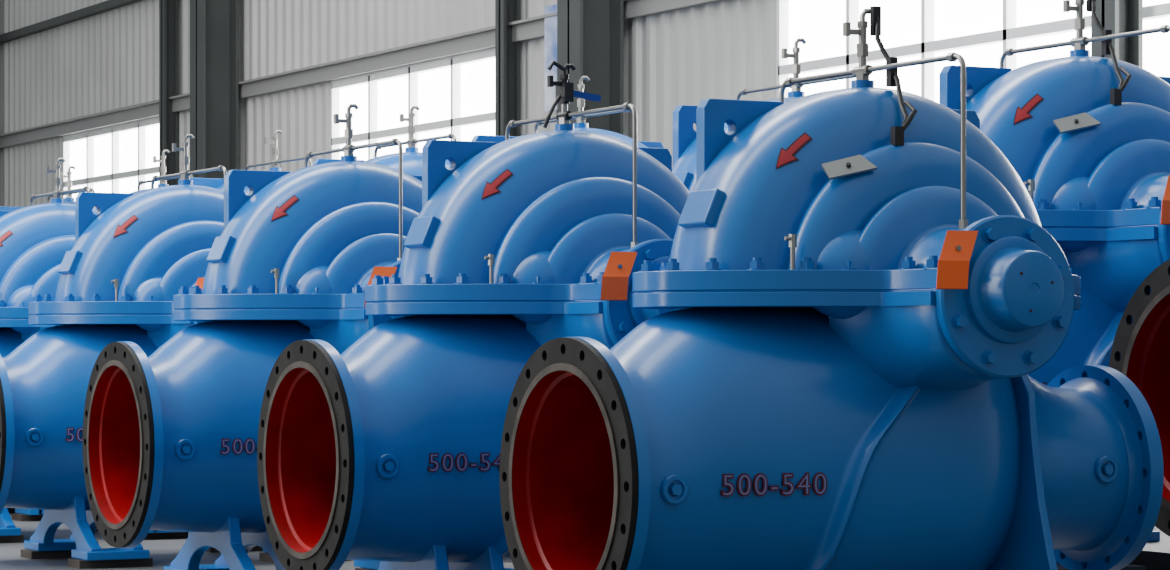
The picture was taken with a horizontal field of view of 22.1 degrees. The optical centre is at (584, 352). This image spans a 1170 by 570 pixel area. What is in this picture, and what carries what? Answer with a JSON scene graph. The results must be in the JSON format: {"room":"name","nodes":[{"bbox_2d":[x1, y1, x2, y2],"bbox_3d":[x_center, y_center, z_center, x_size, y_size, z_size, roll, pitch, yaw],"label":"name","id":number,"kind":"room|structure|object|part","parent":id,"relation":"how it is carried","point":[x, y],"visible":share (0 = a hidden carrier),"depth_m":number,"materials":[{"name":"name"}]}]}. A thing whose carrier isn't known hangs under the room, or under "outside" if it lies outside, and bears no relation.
{"room":"factory hall","nodes":[
{"label":"factory hall","id":0,"kind":"room"},
{"bbox_2d":[183,137,189,170],"bbox_3d":[-3.696,-0.613,28.064,0.120,2.800,0.120,0,0,-28],"label":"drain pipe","id":1,"kind":"object","parent":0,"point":[188,138],"visible":0.13,"depth_m":28.02,"materials":[{"name":"white metal"}]},
{"bbox_2d":[0,0,775,206],"bbox_3d":[-0.087,-2.463,21.601,0.035,6.500,46.000,0,0,-28],"label":"wall","id":2,"kind":"structure","parent":0,"point":[108,60],"depth_m":26.21,"materials":[{"name":"metal"}]},
{"bbox_2d":[0,0,141,43],"bbox_3d":[-0.142,-3.533,21.572,0.080,0.080,46.000,0,0,-28],"label":"trim","id":3,"kind":"structure","parent":2,"relation":"attached to","point":[108,5],"depth_m":31.68,"materials":[{"name":"paint"}]},
{"bbox_2d":[62,116,158,200],"bbox_3d":[-4.777,-1.623,30.546,0.080,1.380,3.236,0,0,-28],"label":"window","id":4,"kind":"structure","parent":2,"relation":"in","point":[110,159],"depth_m":30.53,"materials":[{"name":"white glass"}]},
{"bbox_2d":[0,0,721,148],"bbox_3d":[-0.146,-2.383,21.570,0.090,0.140,46.000,0,0,-28],"label":"wall beam","id":5,"kind":"structure","parent":2,"relation":"attached to","point":[529,28],"depth_m":24.99,"materials":[{"name":"grey metal"}]},
{"bbox_2d":[330,47,494,160],"bbox_3d":[-1.376,-1.623,24.087,0.080,1.380,3.236,0,0,-28],"label":"window","id":6,"kind":"structure","parent":2,"relation":"in","point":[455,95],"depth_m":24.04,"materials":[{"name":"glass"},{"name":"painted metal"}]},
{"bbox_2d":[544,4,556,111],"bbox_3d":[-0.170,-2.133,21.631,0.085,0.760,0.370,0,0,-28],"label":"window","id":7,"kind":"structure","parent":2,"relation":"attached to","point":[550,23],"depth_m":21.71,"materials":[{"name":"white glass"}]},
{"bbox_2d":[776,0,1169,102],"bbox_3d":[3.157,-1.623,15.478,0.080,1.380,8.176,0,0,-28],"label":"window","id":8,"kind":"structure","parent":2,"relation":"in","point":[980,31],"depth_m":17.61,"materials":[{"name":"glass"},{"name":"metal"}]},
{"bbox_2d":[0,514,1169,569],"bbox_3d":[-7.041,0.837,19.070,15.300,0.100,52.000,0,0,-28],"label":"floor","id":9,"kind":"structure","parent":0,"point":[163,552],"depth_m":11.60,"materials":[{"name":"concrete"}]},
{"bbox_2d":[7,508,43,520],"bbox_3d":[-3.056,-0.026,14.274,1.537,1.626,1.406,0,0,-28],"label":"pump","id":10,"kind":"object","parent":9,"relation":"on","point":[18,514],"visible":0.02,"depth_m":14.06,"materials":[{"name":"blue paint"}]},
{"bbox_2d":[0,166,96,210],"bbox_3d":[-3.338,-0.201,19.042,1.768,1.976,1.617,0,0,-28],"label":"pump","id":11,"kind":"object","parent":9,"relation":"on","point":[68,199],"visible":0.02,"depth_m":19.04,"materials":[{"name":"blue paint"}]},
{"bbox_3d":[-3.279,-0.676,19.073,1.259,0.576,1.051,0,0,26],"label":"volute casing","id":12,"kind":"part","parent":11,"relation":"part of","materials":[{"name":"blue paint"}]},
{"bbox_2d":[0,158,188,542],"bbox_3d":[-2.320,-0.026,12.876,1.537,1.626,1.406,0,0,-28],"label":"pump","id":13,"kind":"object","parent":9,"relation":"on","point":[35,240],"visible":0.25,"depth_m":12.60,"materials":[{"name":"blue paint"}]},
{"bbox_3d":[-2.319,0.244,12.877,1.455,0.716,0.772,0,0,-28],"label":"casing","id":14,"kind":"part","parent":13,"relation":"part of","materials":[{"name":"blue paint"}]},
{"bbox_3d":[-2.268,-0.394,12.903,1.095,0.501,0.914,0,0,26],"label":"volute casing","id":15,"kind":"part","parent":13,"relation":"part of","materials":[{"name":"blue paint"}]},
{"bbox_2d":[96,149,192,209],"bbox_3d":[-2.523,-0.201,17.493,1.768,1.976,1.617,0,0,-28],"label":"pump","id":16,"kind":"object","parent":9,"relation":"on","point":[163,182],"visible":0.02,"depth_m":17.51,"materials":[{"name":"blue paint"}]},
{"bbox_3d":[-2.464,-0.676,17.524,1.259,0.576,1.051,0,0,26],"label":"volute casing","id":17,"kind":"part","parent":16,"relation":"part of","materials":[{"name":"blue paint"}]},
{"bbox_2d":[159,0,177,185],"bbox_3d":[-3.998,-2.413,28.809,0.140,6.400,0.140,0,0,-28],"label":"steel column","id":18,"kind":"structure","parent":9,"relation":"on","point":[168,9],"depth_m":28.79,"materials":[{"name":"metal"}]},
{"bbox_2d":[0,134,349,568],"bbox_3d":[-1.584,-0.026,11.478,1.537,1.626,1.406,0,0,-28],"label":"pump","id":19,"kind":"object","parent":9,"relation":"on","point":[127,261],"visible":0.41,"depth_m":11.12,"materials":[{"name":"blue paint"}]},
{"bbox_3d":[-1.583,0.244,11.479,1.455,0.716,0.772,0,0,-28],"label":"casing","id":20,"kind":"part","parent":19,"relation":"part of","materials":[{"name":"blue paint"}]},
{"bbox_3d":[-1.532,-0.394,11.505,1.095,0.501,0.914,0,0,26],"label":"volute casing","id":21,"kind":"part","parent":19,"relation":"part of","materials":[{"name":"blue paint"}]},
{"bbox_2d":[190,0,238,178],"bbox_3d":[-3.365,-2.413,27.221,0.340,6.400,0.340,0,0,-28],"label":"steel column","id":22,"kind":"structure","parent":9,"relation":"on","point":[214,24],"depth_m":27.20,"materials":[{"name":"metal"}]},
{"bbox_2d":[190,130,311,194],"bbox_3d":[-1.708,-0.201,15.945,1.768,1.976,1.617,0,0,-28],"label":"pump","id":23,"kind":"object","parent":9,"relation":"on","point":[217,183],"visible":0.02,"depth_m":15.93,"materials":[{"name":"blue paint"}]},
{"bbox_3d":[-1.648,-0.676,15.976,1.259,0.576,1.051,0,0,26],"label":"volute casing","id":24,"kind":"part","parent":23,"relation":"part of","materials":[{"name":"blue paint"}]},
{"bbox_2d":[82,104,514,569],"bbox_3d":[-0.848,-0.026,10.080,1.537,1.626,1.406,0,0,-28],"label":"pump","id":25,"kind":"object","parent":9,"relation":"on","point":[170,439],"visible":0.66,"depth_m":9.74,"materials":[{"name":"blue paint"}]},
{"bbox_3d":[-0.847,0.244,10.081,1.455,0.716,0.772,0,0,-28],"label":"casing","id":26,"kind":"part","parent":25,"relation":"part of","materials":[{"name":"blue paint"}]},
{"bbox_3d":[-0.796,-0.394,10.107,1.095,0.501,0.914,0,0,26],"label":"volute casing","id":27,"kind":"part","parent":25,"relation":"part of","materials":[{"name":"blue paint"}]},
{"bbox_2d":[312,106,456,174],"bbox_3d":[-0.892,-0.201,14.396,1.768,1.976,1.617,0,0,-28],"label":"pump","id":28,"kind":"object","parent":9,"relation":"on","point":[412,159],"visible":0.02,"depth_m":14.29,"materials":[{"name":"blue paint"}]},
{"bbox_3d":[-0.833,-0.676,14.428,1.259,0.576,1.051,0,0,26],"label":"volute casing","id":29,"kind":"part","parent":28,"relation":"part of","materials":[{"name":"blue paint"}]},
{"bbox_2d":[257,60,689,569],"bbox_3d":[-0.111,-0.032,8.682,1.537,1.637,1.406,0,0,-28],"label":"pump","id":30,"kind":"object","parent":9,"relation":"on","point":[386,449],"visible":0.75,"depth_m":8.34,"materials":[{"name":"blue paint"},{"name":"steel"}]},
{"bbox_3d":[-0.111,0.244,8.682,1.455,0.716,0.772,0,0,-28],"label":"casing","id":31,"kind":"part","parent":30,"relation":"part of","materials":[{"name":"blue paint"}]},
{"bbox_3d":[-0.060,-0.394,8.709,1.095,0.501,0.914,0,0,26],"label":"volute casing","id":32,"kind":"part","parent":30,"relation":"part of","materials":[{"name":"blue paint"}]},
{"bbox_2d":[495,0,519,136],"bbox_3d":[-0.574,-2.413,22.306,0.140,6.400,0.140,0,0,-28],"label":"steel column","id":33,"kind":"structure","parent":9,"relation":"on","point":[507,52],"depth_m":22.29,"materials":[{"name":"metal"}]},
{"bbox_2d":[471,76,663,147],"bbox_3d":[-0.077,-0.201,12.848,1.768,1.976,1.617,0,0,-28],"label":"pump","id":34,"kind":"object","parent":9,"relation":"on","point":[580,125],"visible":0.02,"depth_m":12.83,"materials":[{"name":"blue paint"}]},
{"bbox_3d":[-0.018,-0.676,12.879,1.259,0.576,1.051,0,0,26],"label":"volute casing","id":35,"kind":"part","parent":34,"relation":"part of","materials":[{"name":"blue paint"}]},
{"bbox_2d":[557,0,623,134],"bbox_3d":[0.036,-2.413,20.762,0.340,6.400,0.340,0,0,-28],"label":"steel column","id":36,"kind":"structure","parent":9,"relation":"on","point":[590,33],"depth_m":20.75,"materials":[{"name":"metal"}]},
{"bbox_2d":[672,38,855,190],"bbox_3d":[0.738,-0.201,11.299,1.768,1.976,1.617,0,0,-28],"label":"pump","id":37,"kind":"object","parent":9,"relation":"on","point":[684,116],"visible":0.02,"depth_m":11.21,"materials":[{"name":"blue paint"}]},
{"bbox_3d":[0.798,-0.676,11.331,1.259,0.576,1.051,0,0,26],"label":"volute casing","id":38,"kind":"part","parent":37,"relation":"part of","materials":[{"name":"blue paint"}]},
{"bbox_2d":[499,6,1163,569],"bbox_3d":[0.625,-0.028,7.284,1.537,1.630,1.406,0,0,-28],"label":"pump","id":39,"kind":"object","parent":9,"relation":"on","point":[864,291],"visible":1,"depth_m":6.96,"materials":[{"name":"blue paint"},{"name":"steel"}]},
{"bbox_3d":[0.676,-0.394,7.311,1.095,0.501,0.914,0,0,26],"label":"volute casing","id":40,"kind":"part","parent":39,"relation":"part of","materials":[{"name":"blue paint"}]},
{"bbox_3d":[0.626,0.244,7.284,1.455,0.716,0.772,0,0,-28],"label":"casing","id":41,"kind":"part","parent":39,"relation":"part of","materials":[{"name":"blue paint"}]},
{"bbox_2d":[939,0,1169,569],"bbox_3d":[1.554,-0.203,9.751,1.768,1.980,1.617,0,0,-28],"label":"pump","id":42,"kind":"object","parent":9,"relation":"on","point":[1087,137],"visible":0.39,"depth_m":9.40,"materials":[{"name":"blue paint"}]},
{"bbox_3d":[1.613,-0.676,9.782,1.051,0.576,1.259,0,0,9],"label":"volute casing","id":43,"kind":"part","parent":42,"relation":"part of","materials":[{"name":"blue paint"}]},
{"bbox_3d":[1.555,0.057,9.751,1.673,0.823,0.888,0,0,-28],"label":"casing","id":44,"kind":"part","parent":42,"relation":"part of","materials":[{"name":"blue paint"}]},
{"bbox_2d":[1091,0,1142,67],"bbox_3d":[2.786,-2.413,15.711,0.180,6.400,0.200,0,0,-28],"label":"steel column","id":45,"kind":"structure","parent":9,"relation":"on","point":[1118,16],"depth_m":15.68,"materials":[{"name":"metal"}]},
{"bbox_2d":[1109,259,1169,536],"bbox_3d":[2.369,-0.201,8.202,1.768,1.976,1.617,0,0,-28],"label":"pump","id":46,"kind":"object","parent":9,"relation":"on","point":[1140,351],"visible":0.56,"depth_m":8.04,"materials":[{"name":"blue paint"}]}
]}

